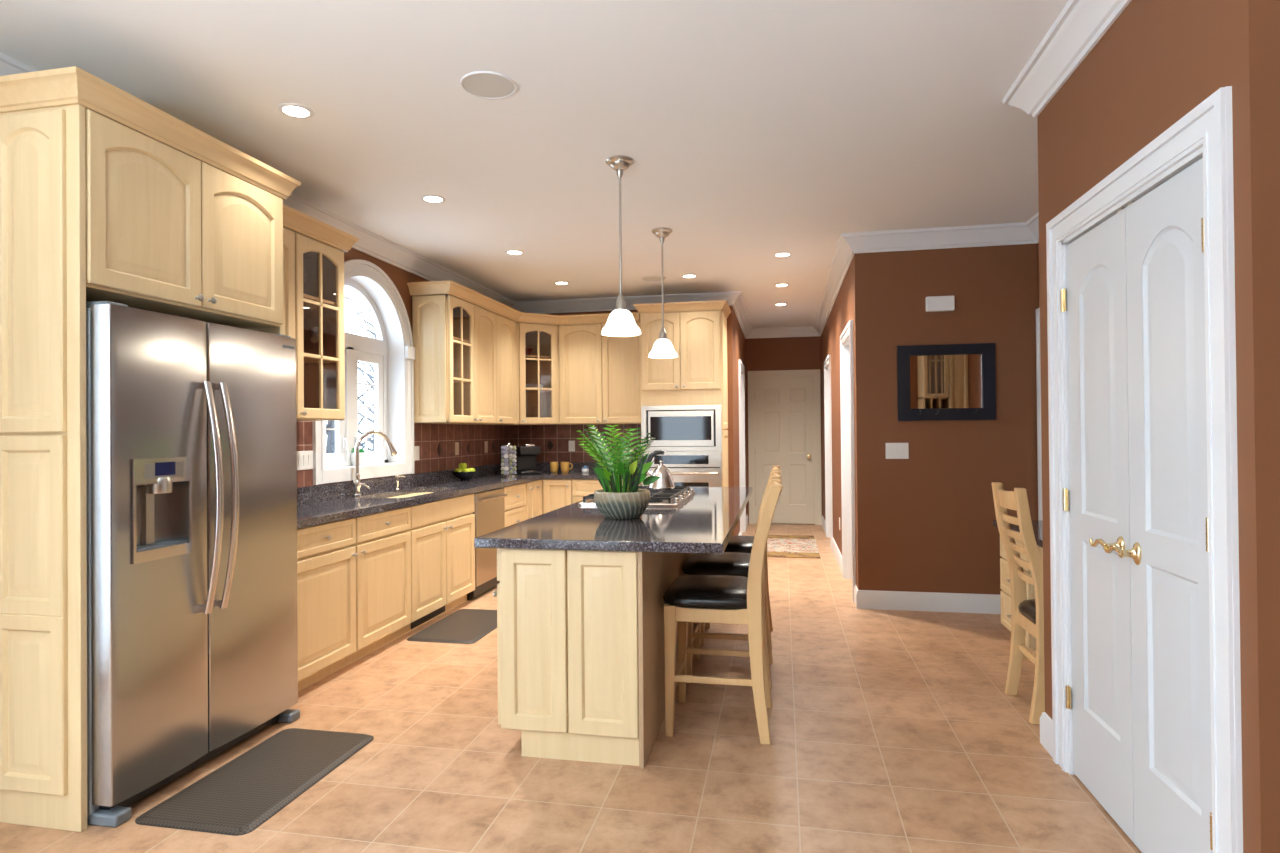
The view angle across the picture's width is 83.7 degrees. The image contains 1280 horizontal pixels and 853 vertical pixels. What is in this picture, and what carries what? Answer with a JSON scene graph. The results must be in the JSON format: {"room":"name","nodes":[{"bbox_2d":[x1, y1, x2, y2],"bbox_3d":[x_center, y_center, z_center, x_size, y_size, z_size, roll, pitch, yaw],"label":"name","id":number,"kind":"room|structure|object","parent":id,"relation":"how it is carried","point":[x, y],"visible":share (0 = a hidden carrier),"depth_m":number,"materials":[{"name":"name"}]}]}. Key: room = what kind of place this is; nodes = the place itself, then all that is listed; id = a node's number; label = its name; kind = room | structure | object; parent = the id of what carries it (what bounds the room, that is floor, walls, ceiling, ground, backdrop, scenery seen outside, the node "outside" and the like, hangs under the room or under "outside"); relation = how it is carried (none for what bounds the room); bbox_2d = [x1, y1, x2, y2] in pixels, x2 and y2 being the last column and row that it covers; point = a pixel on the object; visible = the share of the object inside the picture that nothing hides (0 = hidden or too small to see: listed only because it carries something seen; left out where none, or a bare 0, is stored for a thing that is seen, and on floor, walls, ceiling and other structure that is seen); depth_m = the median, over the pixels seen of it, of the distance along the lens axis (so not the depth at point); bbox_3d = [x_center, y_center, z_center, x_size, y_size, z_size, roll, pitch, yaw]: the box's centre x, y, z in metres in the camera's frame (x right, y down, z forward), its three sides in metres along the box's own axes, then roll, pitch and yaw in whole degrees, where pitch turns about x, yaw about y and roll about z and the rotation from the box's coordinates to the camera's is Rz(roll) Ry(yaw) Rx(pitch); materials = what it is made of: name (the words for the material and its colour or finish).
{"room":"kitchen","nodes":[
{"label":"kitchen","id":0,"kind":"room"},
{"bbox_2d":[288,228,508,485],"bbox_3d":[-2.527,-0.014,3.296,0.200,2.820,10.180,-1,0,11],"label":"wall","id":1,"kind":"structure","parent":0,"point":[399,277],"depth_m":5.75,"materials":[{"name":"brown paint"}]},
{"bbox_2d":[283,226,296,414],"bbox_3d":[-2.132,-0.575,3.818,0.360,1.068,0.491,-1,0,11],"label":"upper cabinet","id":2,"kind":"object","parent":1,"relation":"attached to","point":[288,234],"visible":0.15,"depth_m":3.98,"materials":[{"name":"brown wood"}]},
{"bbox_2d":[297,451,312,469],"bbox_3d":[-2.151,0.217,4.591,0.012,0.120,0.164,-1,0,11],"label":"light switch","id":3,"kind":"object","parent":1,"relation":"attached to","point":[304,458],"visible":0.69,"depth_m":4.59,"materials":[{"name":"white plastic"}]},
{"bbox_2d":[292,230,344,420],"bbox_3d":[-2.038,-0.572,4.292,0.360,1.068,0.470,-1,0,11],"label":"upper cabinet","id":4,"kind":"object","parent":1,"relation":"attached to","point":[319,303],"visible":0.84,"depth_m":4.44,"materials":[{"name":"brown wood"}]},
{"bbox_2d":[303,293,335,307],"bbox_3d":[-2.065,-0.760,4.298,0.285,0.018,0.427,-1,0,11],"label":"shelf","id":5,"kind":"object","parent":4,"relation":"attached to","point":[329,302],"depth_m":4.37,"materials":[{"name":"brown wood"}]},
{"bbox_2d":[304,356,335,363],"bbox_3d":[-2.062,-0.410,4.296,0.285,0.018,0.427,-1,0,11],"label":"shelf","id":6,"kind":"object","parent":4,"relation":"attached to","point":[307,360],"depth_m":4.40,"materials":[{"name":"brown wood"}]},
{"bbox_2d":[283,204,358,251],"bbox_3d":[-2.074,-1.150,4.108,0.390,0.095,0.981,-1,0,11],"label":"crown molding","id":7,"kind":"structure","parent":4,"relation":"on","point":[295,220],"depth_m":4.18,"materials":[{"name":"brown wood"}]},
{"bbox_2d":[312,259,414,484],"bbox_3d":[-2.108,-0.418,5.325,0.240,1.610,1.304,-1,0,11],"label":"window","id":8,"kind":"structure","parent":1,"relation":"in","point":[392,354],"depth_m":5.65,"materials":[{"name":"white wood"}]},
{"bbox_2d":[350,448,364,465],"bbox_3d":[-2.115,0.225,5.353,0.118,0.134,0.118,-1,0,11],"label":"potted succulent","id":9,"kind":"object","parent":8,"relation":"on","point":[361,451],"visible":0.54,"depth_m":5.33,"materials":[{"name":"white ceramic"}]},
{"bbox_2d":[414,446,418,460],"bbox_3d":[-1.875,0.225,5.984,0.012,0.120,0.118,-1,0,11],"label":"light switch","id":10,"kind":"object","parent":1,"relation":"attached to","point":[416,448],"visible":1,"depth_m":5.99,"materials":[{"name":"white plastic"}]},
{"bbox_2d":[412,294,476,423],"bbox_3d":[-1.668,-0.562,6.155,0.360,1.068,0.505,-1,0,11],"label":"upper cabinet","id":11,"kind":"object","parent":1,"relation":"attached to","point":[442,324],"visible":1,"depth_m":5.93,"materials":[{"name":"brown wood"}]},
{"bbox_2d":[453,336,468,343],"bbox_3d":[-1.693,-0.750,6.168,0.285,0.018,0.448,-1,0,11],"label":"shelf","id":12,"kind":"object","parent":11,"relation":"attached to","point":[462,340],"depth_m":6.16,"materials":[{"name":"brown wood"}]},
{"bbox_2d":[453,379,469,382],"bbox_3d":[-1.690,-0.400,6.166,0.285,0.018,0.448,-1,0,11],"label":"shelf","id":13,"kind":"object","parent":11,"relation":"attached to","point":[454,380],"depth_m":6.21,"materials":[{"name":"brown wood"}]},
{"bbox_2d":[407,280,639,324],"bbox_3d":[-1.160,-1.137,6.883,0.911,0.095,2.480,-1,-1,43],"label":"crown molding","id":14,"kind":"structure","parent":11,"relation":"attached to","point":[450,287],"depth_m":6.86,"materials":[{"name":"brown wood"}]},
{"bbox_2d":[455,442,458,454],"bbox_3d":[-1.725,0.209,6.744,0.008,0.120,0.072,-1,0,11],"label":"power outlet","id":15,"kind":"object","parent":1,"relation":"attached to","point":[456,443],"visible":1,"depth_m":6.74,"materials":[{"name":"beige plastic"}]},
{"bbox_2d":[297,421,640,487],"bbox_3d":[-1.114,0.169,5.705,1.630,0.435,4.600,-1,0,11],"label":"backsplash","id":16,"kind":"structure","parent":1,"relation":"attached to","point":[436,442],"depth_m":7.36,"materials":[{"name":"tile"}]},
{"bbox_2d":[464,304,516,424],"bbox_3d":[-1.514,-0.557,6.928,0.360,1.068,1.065,-1,0,11],"label":"upper cabinet","id":17,"kind":"object","parent":1,"relation":"attached to","point":[494,334],"visible":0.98,"depth_m":6.81,"materials":[{"name":"brown wood"}]},
{"bbox_2d":[0,0,1068,328],"bbox_3d":[1.031,-1.510,4.035,6.920,0.120,13.100,-1,0,11],"label":"ceiling","id":18,"kind":"structure","parent":0,"point":[752,131],"depth_m":3.31,"materials":[{"name":"white paint"}]},
{"bbox_2d":[277,103,313,118],"bbox_3d":[-1.561,-1.431,3.244,0.152,0.007,0.152,-1,0,11],"label":"recessed light","id":19,"kind":"object","parent":18,"relation":"in","point":[289,109],"visible":1,"depth_m":3.24,"materials":[{"name":"white"}]},
{"bbox_2d":[421,195,445,202],"bbox_3d":[-1.294,-1.424,4.476,0.152,0.007,0.152,-1,0,11],"label":"recessed light","id":20,"kind":"object","parent":18,"relation":"in","point":[428,198],"visible":1,"depth_m":4.46,"materials":[{"name":"white"}]},
{"bbox_2d":[460,71,516,98],"bbox_3d":[-0.638,-1.440,3.020,0.236,0.008,0.236,-1,0,11],"label":"ceiling speaker","id":21,"kind":"object","parent":18,"relation":"attached to","point":[482,84],"visible":1,"depth_m":3.01,"materials":[{"name":"white plastic"}]},
{"bbox_2d":[505,250,523,254],"bbox_3d":[-1.020,-1.416,5.818,0.152,0.007,0.152,-1,0,11],"label":"recessed light","id":22,"kind":"object","parent":18,"relation":"in","point":[511,252],"visible":1,"depth_m":5.82,"materials":[{"name":"white"}]},
{"bbox_2d":[554,281,568,284],"bbox_3d":[-0.771,-1.410,7.033,0.152,0.007,0.152,-1,0,11],"label":"recessed light","id":23,"kind":"object","parent":18,"relation":"in","point":[558,282],"visible":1,"depth_m":7.03,"materials":[{"name":"white"}]},
{"bbox_2d":[601,155,640,336],"bbox_3d":[-0.106,-0.971,3.870,0.216,0.940,0.216,-1,0,11],"label":"pendant lamp","id":24,"kind":"object","parent":18,"relation":"hanging from","point":[620,323],"visible":1,"depth_m":3.84,"materials":[{"name":"white glass"}]},
{"bbox_2d":[642,276,665,280],"bbox_3d":[0.133,-1.418,6.853,0.236,0.008,0.236,-1,0,11],"label":"ceiling speaker","id":25,"kind":"object","parent":18,"relation":"attached to","point":[646,278],"visible":0.97,"depth_m":6.85,"materials":[{"name":"white"}]},
{"bbox_2d":[648,227,677,357],"bbox_3d":[0.165,-0.971,5.223,0.216,0.925,0.216,-1,0,11],"label":"pendant lamp","id":26,"kind":"object","parent":18,"relation":"hanging from","point":[662,348],"visible":1,"depth_m":5.19,"materials":[{"name":"white glass"}]},
{"bbox_2d":[681,274,696,277],"bbox_3d":[0.467,-1.422,6.767,0.152,0.007,0.152,-1,0,11],"label":"recessed light","id":27,"kind":"object","parent":18,"relation":"in","point":[686,275],"visible":1,"depth_m":6.76,"materials":[{"name":"white"}]},
{"bbox_2d":[774,252,791,256],"bbox_3d":[1.191,-1.434,5.970,0.152,0.007,0.152,-1,0,11],"label":"recessed light","id":28,"kind":"object","parent":18,"relation":"in","point":[781,254],"visible":1,"depth_m":5.96,"materials":[{"name":"white"}]},
{"bbox_2d":[0,523,1141,852],"bbox_3d":[1.056,1.430,4.013,6.920,0.120,13.100,-1,0,11],"label":"floor","id":29,"kind":"structure","parent":0,"point":[892,731],"depth_m":2.86,"materials":[{"name":"tile"}]},
{"bbox_2d":[0,66,300,831],"bbox_3d":[-2.114,0.096,3.010,0.716,2.588,1.142,-1,0,11],"label":"tall cabinet","id":30,"kind":"object","parent":29,"relation":"on","point":[106,194],"visible":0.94,"depth_m":2.48,"materials":[{"name":"brown wood"}]},
{"bbox_2d":[86,301,299,826],"bbox_3d":[-2.032,0.478,3.002,0.815,1.822,0.970,-1,0,11],"label":"refrigerator","id":31,"kind":"object","parent":29,"relation":"on","point":[192,614],"visible":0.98,"depth_m":2.76,"materials":[{"name":"silver metal"}]},
{"bbox_2d":[135,728,373,835],"bbox_3d":[-1.476,1.375,2.842,0.466,0.016,0.805,-1,0,11],"label":"floor mat","id":32,"kind":"object","parent":29,"relation":"on","point":[236,798],"visible":1,"depth_m":2.73,"materials":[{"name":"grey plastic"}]},
{"bbox_2d":[297,518,357,691],"bbox_3d":[-1.983,0.959,3.874,0.619,0.872,0.677,-1,0,11],"label":"base cabinet","id":33,"kind":"object","parent":29,"relation":"on","point":[327,555],"visible":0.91,"depth_m":3.88,"materials":[{"name":"brown wood"}]},
{"bbox_2d":[346,506,410,665],"bbox_3d":[-1.856,0.963,4.514,0.619,0.872,0.621,-1,0,11],"label":"base cabinet","id":34,"kind":"object","parent":29,"relation":"on","point":[383,539],"visible":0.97,"depth_m":4.42,"materials":[{"name":"brown wood"}]},
{"bbox_2d":[389,492,474,634],"bbox_3d":[-1.696,0.968,5.315,0.619,0.872,1.007,-1,0,11],"label":"base cabinet","id":35,"kind":"object","parent":29,"relation":"on","point":[442,531],"visible":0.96,"depth_m":5.20,"materials":[{"name":"brown wood"}]},
{"bbox_2d":[411,606,444,628],"bbox_3d":[-1.516,1.356,5.136,0.009,0.066,0.500,-1,0,11],"label":"vent","id":36,"kind":"object","parent":35,"relation":"attached to","point":[436,613],"depth_m":5.12,"materials":[{"name":"black plastic"}]},
{"bbox_2d":[297,462,627,528],"bbox_3d":[-1.113,0.458,5.702,1.623,0.143,4.600,-1,0,11],"label":"countertop","id":37,"kind":"structure","parent":35,"relation":"on","point":[325,503],"depth_m":5.33,"materials":[{"name":"stone"}]},
{"bbox_2d":[352,430,396,495],"bbox_3d":[-1.900,0.257,5.154,0.085,0.465,0.353,-1,-1,37],"label":"faucet","id":38,"kind":"object","parent":37,"relation":"on","point":[357,483],"visible":1,"depth_m":5.04,"materials":[{"name":"silver metal"}]},
{"bbox_2d":[395,475,405,489],"bbox_3d":[-1.873,0.436,5.582,0.084,0.113,0.041,0,0,-24],"label":"soap dispenser","id":39,"kind":"object","parent":37,"relation":"on","point":[396,476],"visible":1,"depth_m":5.57,"materials":[{"name":"silver metal"}]},
{"bbox_2d":[451,471,477,480],"bbox_3d":[-1.611,0.454,6.577,0.244,0.086,0.244,-1,0,11],"label":"fruit bowl","id":40,"kind":"object","parent":37,"relation":"on","point":[463,476],"visible":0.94,"depth_m":6.50,"materials":[{"name":"black ceramic"}]},
{"bbox_2d":[500,443,516,476],"bbox_3d":[-1.321,0.334,7.194,0.170,0.330,0.170,-1,0,11],"label":"pod carousel","id":41,"kind":"object","parent":37,"relation":"on","point":[508,444],"visible":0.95,"depth_m":7.16,"materials":[{"name":"silver metal"}]},
{"bbox_2d":[513,444,541,473],"bbox_3d":[-1.239,0.344,7.606,0.295,0.315,0.280,0,-1,-34],"label":"coffee maker","id":42,"kind":"object","parent":37,"relation":"on","point":[526,454],"visible":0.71,"depth_m":7.56,"materials":[{"name":"black plastic"}]},
{"bbox_2d":[550,462,558,472],"bbox_3d":[-0.927,0.443,7.785,0.094,0.115,0.129,-1,0,11],"label":"mug","id":43,"kind":"object","parent":37,"relation":"on","point":[554,466],"visible":1,"depth_m":7.73,"materials":[{"name":"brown ceramic"}]},
{"bbox_2d":[561,462,572,472],"bbox_3d":[-0.797,0.441,7.706,0.121,0.115,0.093,-1,0,30],"label":"mug","id":44,"kind":"object","parent":37,"relation":"on","point":[564,465],"visible":1,"depth_m":7.68,"materials":[{"name":"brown ceramic"}]},
{"bbox_2d":[407,609,496,643],"bbox_3d":[-1.223,1.389,5.017,0.480,0.016,0.820,-1,0,11],"label":"floor mat","id":45,"kind":"object","parent":29,"relation":"on","point":[463,626],"visible":0.79,"depth_m":4.89,"materials":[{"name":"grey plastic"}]},
{"bbox_2d":[467,487,506,599],"bbox_3d":[-1.504,0.974,6.107,0.587,0.868,0.608,-1,0,11],"label":"dishwasher","id":46,"kind":"object","parent":29,"relation":"on","point":[489,512],"visible":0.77,"depth_m":5.97,"materials":[{"name":"silver metal"}]},
{"bbox_2d":[502,483,525,526],"bbox_3d":[-1.423,0.975,6.692,0.619,0.872,0.559,-1,0,11],"label":"base cabinet","id":47,"kind":"object","parent":29,"relation":"on","point":[515,500],"visible":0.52,"depth_m":6.63,"materials":[{"name":"brown wood"}]},
{"bbox_2d":[525,479,542,519],"bbox_3d":[-1.320,0.978,7.211,0.619,0.872,0.493,-1,0,11],"label":"base cabinet","id":48,"kind":"object","parent":29,"relation":"on","point":[534,505],"visible":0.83,"depth_m":7.12,"materials":[{"name":"brown wood"}]},
{"bbox_2d":[542,479,571,513],"bbox_3d":[-0.802,0.977,7.646,0.328,0.872,0.659,-1,0,11],"label":"base cabinet","id":49,"kind":"object","parent":29,"relation":"on","point":[556,493],"visible":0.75,"depth_m":7.36,"materials":[{"name":"brown wood"}]},
{"bbox_2d":[493,548,694,768],"bbox_3d":[-0.053,0.946,4.244,0.666,0.872,2.685,-1,0,11],"label":"base cabinet","id":50,"kind":"object","parent":29,"relation":"on","point":[581,662],"visible":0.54,"depth_m":2.93,"materials":[{"name":"brown wood"}]},
{"bbox_2d":[474,487,752,553],"bbox_3d":[0.090,0.487,4.254,1.034,0.041,2.815,-1,0,11],"label":"countertop","id":51,"kind":"structure","parent":50,"relation":"on","point":[707,520],"depth_m":3.21,"materials":[{"name":"stone"}]},
{"bbox_2d":[577,425,660,518],"bbox_3d":[-0.125,0.226,3.641,0.391,0.474,0.367,0,0,-27],"label":"potted plant","id":52,"kind":"object","parent":51,"relation":"on","point":[629,501],"visible":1,"depth_m":3.56,"materials":[{"name":"green plant"}]},
{"bbox_2d":[578,486,694,506],"bbox_3d":[0.010,0.443,4.645,0.601,0.054,0.920,-1,0,11],"label":"cooktop","id":53,"kind":"object","parent":51,"relation":"in","point":[674,497],"visible":0.57,"depth_m":4.36,"materials":[{"name":"grey metal"}]},
{"bbox_2d":[645,450,674,488],"bbox_3d":[0.143,0.287,4.813,0.183,0.258,0.183,0,-1,-39],"label":"kettle","id":54,"kind":"object","parent":53,"relation":"on","point":[666,481],"visible":0.87,"depth_m":4.76,"materials":[{"name":"grey metal"}]},
{"bbox_2d":[572,479,641,503],"bbox_3d":[-0.284,0.972,7.543,0.723,0.872,0.659,-1,0,11],"label":"base cabinet","id":55,"kind":"object","parent":29,"relation":"on","point":[581,488],"visible":0.04,"depth_m":7.30,"materials":[{"name":"brown wood"}]},
{"bbox_2d":[633,300,730,486],"bbox_3d":[0.465,0.086,7.391,0.928,2.628,0.676,-1,0,11],"label":"tall cabinet","id":56,"kind":"object","parent":29,"relation":"on","point":[696,331],"visible":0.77,"depth_m":7.10,"materials":[{"name":"brown wood"}]},
{"bbox_2d":[641,405,721,450],"bbox_3d":[0.450,0.018,7.311,0.802,0.453,0.444,-1,0,11],"label":"microwave","id":57,"kind":"object","parent":56,"relation":"in","point":[676,427],"visible":0.84,"depth_m":7.09,"materials":[{"name":"silver metal"}]},
{"bbox_2d":[642,451,721,486],"bbox_3d":[0.462,0.651,7.341,0.802,0.807,0.633,-1,0,11],"label":"oven","id":58,"kind":"object","parent":56,"relation":"in","point":[686,468],"visible":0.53,"depth_m":7.06,"materials":[{"name":"silver metal"}]},
{"bbox_2d":[663,479,782,744],"bbox_3d":[0.395,0.815,3.333,0.545,1.112,0.465,-1,0,11],"label":"bar stool","id":59,"kind":"object","parent":29,"relation":"on","point":[725,599],"visible":1,"depth_m":3.14,"materials":[{"name":"brown wood"}]},
{"bbox_2d":[663,575,747,609],"bbox_3d":[0.343,0.764,3.343,0.440,0.075,0.465,-1,0,11],"label":"seat cushion","id":60,"kind":"object","parent":59,"relation":"on","point":[687,592],"depth_m":3.16,"materials":[{"name":"black leather"}]},
{"bbox_2d":[682,471,781,688],"bbox_3d":[0.521,0.819,4.001,0.545,1.112,0.465,-1,0,11],"label":"bar stool","id":61,"kind":"object","parent":29,"relation":"on","point":[727,563],"visible":0.34,"depth_m":3.83,"materials":[{"name":"brown wood"}]},
{"bbox_2d":[682,552,750,576],"bbox_3d":[0.470,0.768,4.011,0.440,0.075,0.465,-1,0,11],"label":"seat cushion","id":62,"kind":"object","parent":61,"relation":"on","point":[727,563],"depth_m":3.84,"materials":[{"name":"black leather"}]},
{"bbox_2d":[700,466,780,648],"bbox_3d":[0.648,0.823,4.669,0.545,1.112,0.465,-1,0,11],"label":"bar stool","id":63,"kind":"object","parent":29,"relation":"on","point":[743,544],"visible":0.21,"depth_m":4.50,"materials":[{"name":"brown wood"}]},
{"bbox_2d":[724,535,754,552],"bbox_3d":[0.596,0.772,4.679,0.440,0.075,0.465,-1,0,11],"label":"seat cushion","id":64,"kind":"object","parent":63,"relation":"on","point":[743,544],"depth_m":4.48,"materials":[{"name":"black leather"}]},
{"bbox_2d":[767,535,819,557],"bbox_3d":[1.720,1.391,8.373,0.685,0.010,1.610,-1,0,11],"label":"rug","id":65,"kind":"object","parent":29,"relation":"on","point":[783,546],"visible":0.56,"depth_m":8.24,"materials":[{"name":"beige fabric"}]},
{"bbox_2d":[991,482,1044,723],"bbox_3d":[2.027,0.820,3.421,0.546,1.075,0.420,-1,0,11],"label":"dining chair","id":66,"kind":"object","parent":29,"relation":"on","point":[1026,615],"visible":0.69,"depth_m":3.42,"materials":[{"name":"brown wood"}]},
{"bbox_2d":[1018,599,1035,623],"bbox_3d":[2.080,0.895,3.410,0.440,0.075,0.420,-1,0,11],"label":"seat cushion","id":67,"kind":"object","parent":66,"relation":"on","point":[1026,608],"depth_m":3.49,"materials":[{"name":"black leather"}]},
{"bbox_2d":[993,520,1042,653],"bbox_3d":[2.372,0.977,3.773,0.496,0.760,1.654,-1,0,11],"label":"desk","id":68,"kind":"object","parent":29,"relation":"on","point":[1005,584],"visible":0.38,"depth_m":4.40,"materials":[{"name":"beige wood"}]},
{"bbox_2d":[545,306,734,534],"bbox_3d":[-0.221,0.000,7.950,2.510,2.820,0.150,-1,0,11],"label":"wall","id":69,"kind":"structure","parent":0,"point":[730,358],"depth_m":7.64,"materials":[{"name":"brown paint"}]},
{"bbox_2d":[507,322,566,424],"bbox_3d":[-1.198,-0.554,7.734,0.667,1.068,0.640,-1,0,11],"label":"upper cabinet","id":70,"kind":"object","parent":69,"relation":"attached to","point":[535,406],"visible":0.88,"depth_m":7.63,"materials":[{"name":"brown wood"}]},
{"bbox_2d":[525,348,532,354],"bbox_3d":[-1.245,-0.794,7.735,0.180,0.090,0.180,-1,0,11],"label":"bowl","id":71,"kind":"object","parent":70,"relation":"on","point":[528,351],"visible":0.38,"depth_m":7.68,"materials":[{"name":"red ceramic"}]},
{"bbox_2d":[525,355,550,361],"bbox_3d":[-1.200,-0.741,7.737,0.640,0.016,0.610,-1,0,11],"label":"shelf","id":72,"kind":"object","parent":70,"relation":"attached to","point":[530,358],"depth_m":7.61,"materials":[{"name":"brown wood"}]},
{"bbox_2d":[526,389,550,392],"bbox_3d":[-1.197,-0.391,7.734,0.640,0.016,0.610,-1,0,11],"label":"shelf","id":73,"kind":"object","parent":70,"relation":"attached to","point":[527,390],"depth_m":7.66,"materials":[{"name":"brown wood"}]},
{"bbox_2d":[569,441,574,450],"bbox_3d":[-0.761,0.218,7.968,0.072,0.120,0.008,-1,0,11],"label":"power outlet","id":74,"kind":"object","parent":69,"relation":"attached to","point":[571,443],"visible":1,"depth_m":7.96,"materials":[{"name":"white plastic"}]},
{"bbox_2d":[559,322,640,424],"bbox_3d":[-0.379,-0.561,7.714,0.944,1.068,0.360,-1,0,11],"label":"upper cabinet","id":75,"kind":"object","parent":69,"relation":"attached to","point":[600,375],"visible":0.81,"depth_m":7.58,"materials":[{"name":"brown wood"}]},
{"bbox_2d":[733,309,746,534],"bbox_3d":[1.236,-0.004,9.175,0.130,2.820,2.820,-1,0,11],"label":"wall","id":76,"kind":"structure","parent":0,"point":[738,336],"depth_m":8.37,"materials":[{"name":"brown paint"}]},
{"bbox_2d":[738,359,745,535],"bbox_3d":[1.242,0.298,9.132,0.154,2.215,0.970,-1,0,11],"label":"door","id":77,"kind":"structure","parent":76,"relation":"in","point":[741,373],"depth_m":9.50,"materials":[{"name":"white wood"}]},
{"bbox_2d":[745,336,822,523],"bbox_3d":[2.082,-0.002,10.368,1.065,2.820,0.150,-1,0,11],"label":"wall","id":78,"kind":"structure","parent":0,"point":[785,353],"depth_m":10.31,"materials":[{"name":"brown paint"}]},
{"bbox_2d":[748,369,821,524],"bbox_3d":[2.083,0.299,10.324,1.024,2.217,0.193,-1,0,11],"label":"door","id":79,"kind":"structure","parent":78,"relation":"in","point":[784,406],"depth_m":10.29,"materials":[{"name":"beige wood"}]},
{"bbox_2d":[821,259,855,554],"bbox_3d":[2.219,-0.021,7.940,0.150,2.820,4.860,-1,0,11],"label":"wall","id":80,"kind":"structure","parent":0,"point":[841,312],"depth_m":7.42,"materials":[{"name":"brown paint"}]},
{"bbox_2d":[0,0,1131,338],"bbox_3d":[1.032,-1.385,4.034,6.520,0.130,12.700,-1,0,11],"label":"trim","id":81,"kind":"structure","parent":80,"relation":"attached to","point":[1081,24],"depth_m":5.23,"materials":[{"name":"white wood"}]},
{"bbox_2d":[822,515,825,533],"bbox_3d":[2.484,1.330,9.636,0.016,0.138,1.115,-1,0,11],"label":"baseboard","id":82,"kind":"structure","parent":80,"relation":"attached to","point":[823,519],"depth_m":9.69,"materials":[{"name":"white"}]},
{"bbox_2d":[824,354,832,541],"bbox_3d":[2.332,0.285,8.609,0.154,2.215,0.970,-1,0,11],"label":"door","id":83,"kind":"structure","parent":80,"relation":"in","point":[827,363],"depth_m":8.99,"materials":[{"name":"white wood"}]},
{"bbox_2d":[831,537,841,572],"bbox_3d":[2.032,1.317,7.358,0.016,0.138,1.590,-1,0,11],"label":"baseboard","id":84,"kind":"structure","parent":80,"relation":"attached to","point":[834,547],"depth_m":7.38,"materials":[{"name":"white"}]},
{"bbox_2d":[840,320,855,601],"bbox_3d":[1.831,0.271,6.084,0.154,2.215,1.000,-1,0,11],"label":"door","id":85,"kind":"structure","parent":80,"relation":"in","point":[846,337],"depth_m":6.48,"materials":[{"name":"white wood"}]},
{"bbox_2d":[853,244,1037,594],"bbox_3d":[2.356,-0.041,5.359,1.425,2.820,0.150,-1,0,11],"label":"wall","id":86,"kind":"structure","parent":0,"point":[924,521],"depth_m":5.31,"materials":[{"name":"brown paint"}]},
{"bbox_2d":[886,443,908,458],"bbox_3d":[1.928,0.183,5.360,0.164,0.120,0.012,-1,0,11],"label":"light switch","id":87,"kind":"object","parent":86,"relation":"attached to","point":[893,450],"visible":1,"depth_m":5.36,"materials":[{"name":"white plastic"}]},
{"bbox_2d":[854,585,1000,613],"bbox_3d":[2.288,1.301,5.375,1.291,0.138,0.201,-1,0,11],"label":"baseboard","id":88,"kind":"structure","parent":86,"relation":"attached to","point":[863,599],"depth_m":5.30,"materials":[{"name":"white wood"}]},
{"bbox_2d":[925,295,954,311],"bbox_3d":[2.220,-0.907,5.292,0.195,0.110,0.045,-1,0,11],"label":"door chime","id":89,"kind":"object","parent":86,"relation":"attached to","point":[933,303],"visible":1,"depth_m":5.27,"materials":[{"name":"white plastic"}]},
{"bbox_2d":[897,343,995,420],"bbox_3d":[2.256,-0.326,5.263,0.678,0.560,0.081,-1,0,11],"label":"framed mirror","id":90,"kind":"object","parent":86,"relation":"attached to","point":[943,381],"visible":1,"depth_m":5.29,"materials":[{"name":"black paint"}]},
{"bbox_2d":[1037,243,1039,307],"bbox_3d":[2.743,-0.054,4.033,0.150,2.820,2.300,-1,0,11],"label":"wall","id":91,"kind":"structure","parent":0,"point":[1037,243],"depth_m":5.17,"materials":[{"name":"brown paint"}]},
{"bbox_2d":[1036,308,1042,519],"bbox_3d":[2.823,0.256,4.816,0.044,2.210,0.690,-1,0,11],"label":"door","id":92,"kind":"structure","parent":91,"relation":"in","point":[1038,363],"depth_m":5.13,"materials":[{"name":"white wood"}]},
{"bbox_2d":[1037,0,1279,852],"bbox_3d":[2.764,-0.068,2.138,2.410,2.820,1.410,-1,0,11],"label":"wall","id":93,"kind":"structure","parent":0,"point":[1159,60],"depth_m":1.73,"materials":[{"name":"brown paint"}]},
{"bbox_2d":[1040,712,1052,757],"bbox_3d":[1.831,1.287,2.961,0.266,0.138,0.176,-1,0,11],"label":"baseboard","id":94,"kind":"structure","parent":93,"relation":"attached to","point":[1046,726],"depth_m":3.00,"materials":[{"name":"white wood"}]},
{"bbox_2d":[1046,86,1242,852],"bbox_3d":[1.607,0.261,2.320,0.156,2.185,1.186,-1,0,11],"label":"door","id":95,"kind":"structure","parent":93,"relation":"in","point":[1141,330],"depth_m":2.17,"materials":[{"name":"white wood"}]},
{"label":"outside","id":96,"kind":"structure","parent":0,"visible":0},
{"bbox_3d":[0.015,1.750,-0.013,80.000,0.200,80.000,-1,0,11],"label":"ground","id":97,"kind":"structure","parent":96,"visible":0},
{"bbox_2d":[326,382,374,453],"bbox_3d":[-4.967,0.317,11.759,2.459,2.939,2.008,0,0,-14],"label":"bare tree","id":98,"kind":"object","parent":97,"relation":"on","point":[330,445],"visible":0.12,"depth_m":11.54,"materials":[{"name":"grey plant"}]},
{"bbox_2d":[326,308,376,450],"bbox_3d":[-6.521,-0.474,16.842,2.689,4.616,4.106,0,0,-5],"label":"bare tree","id":99,"kind":"object","parent":97,"relation":"on","point":[374,336],"visible":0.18,"depth_m":17.05,"materials":[{"name":"grey plant"}]},
{"bbox_2d":[358,329,373,418],"bbox_3d":[-9.557,-1.465,27.577,4.384,6.804,5.529,-1,-1,41],"label":"bare tree","id":100,"kind":"object","parent":97,"relation":"on","point":[360,329],"visible":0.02,"depth_m":26.93,"materials":[{"name":"grey plant"}]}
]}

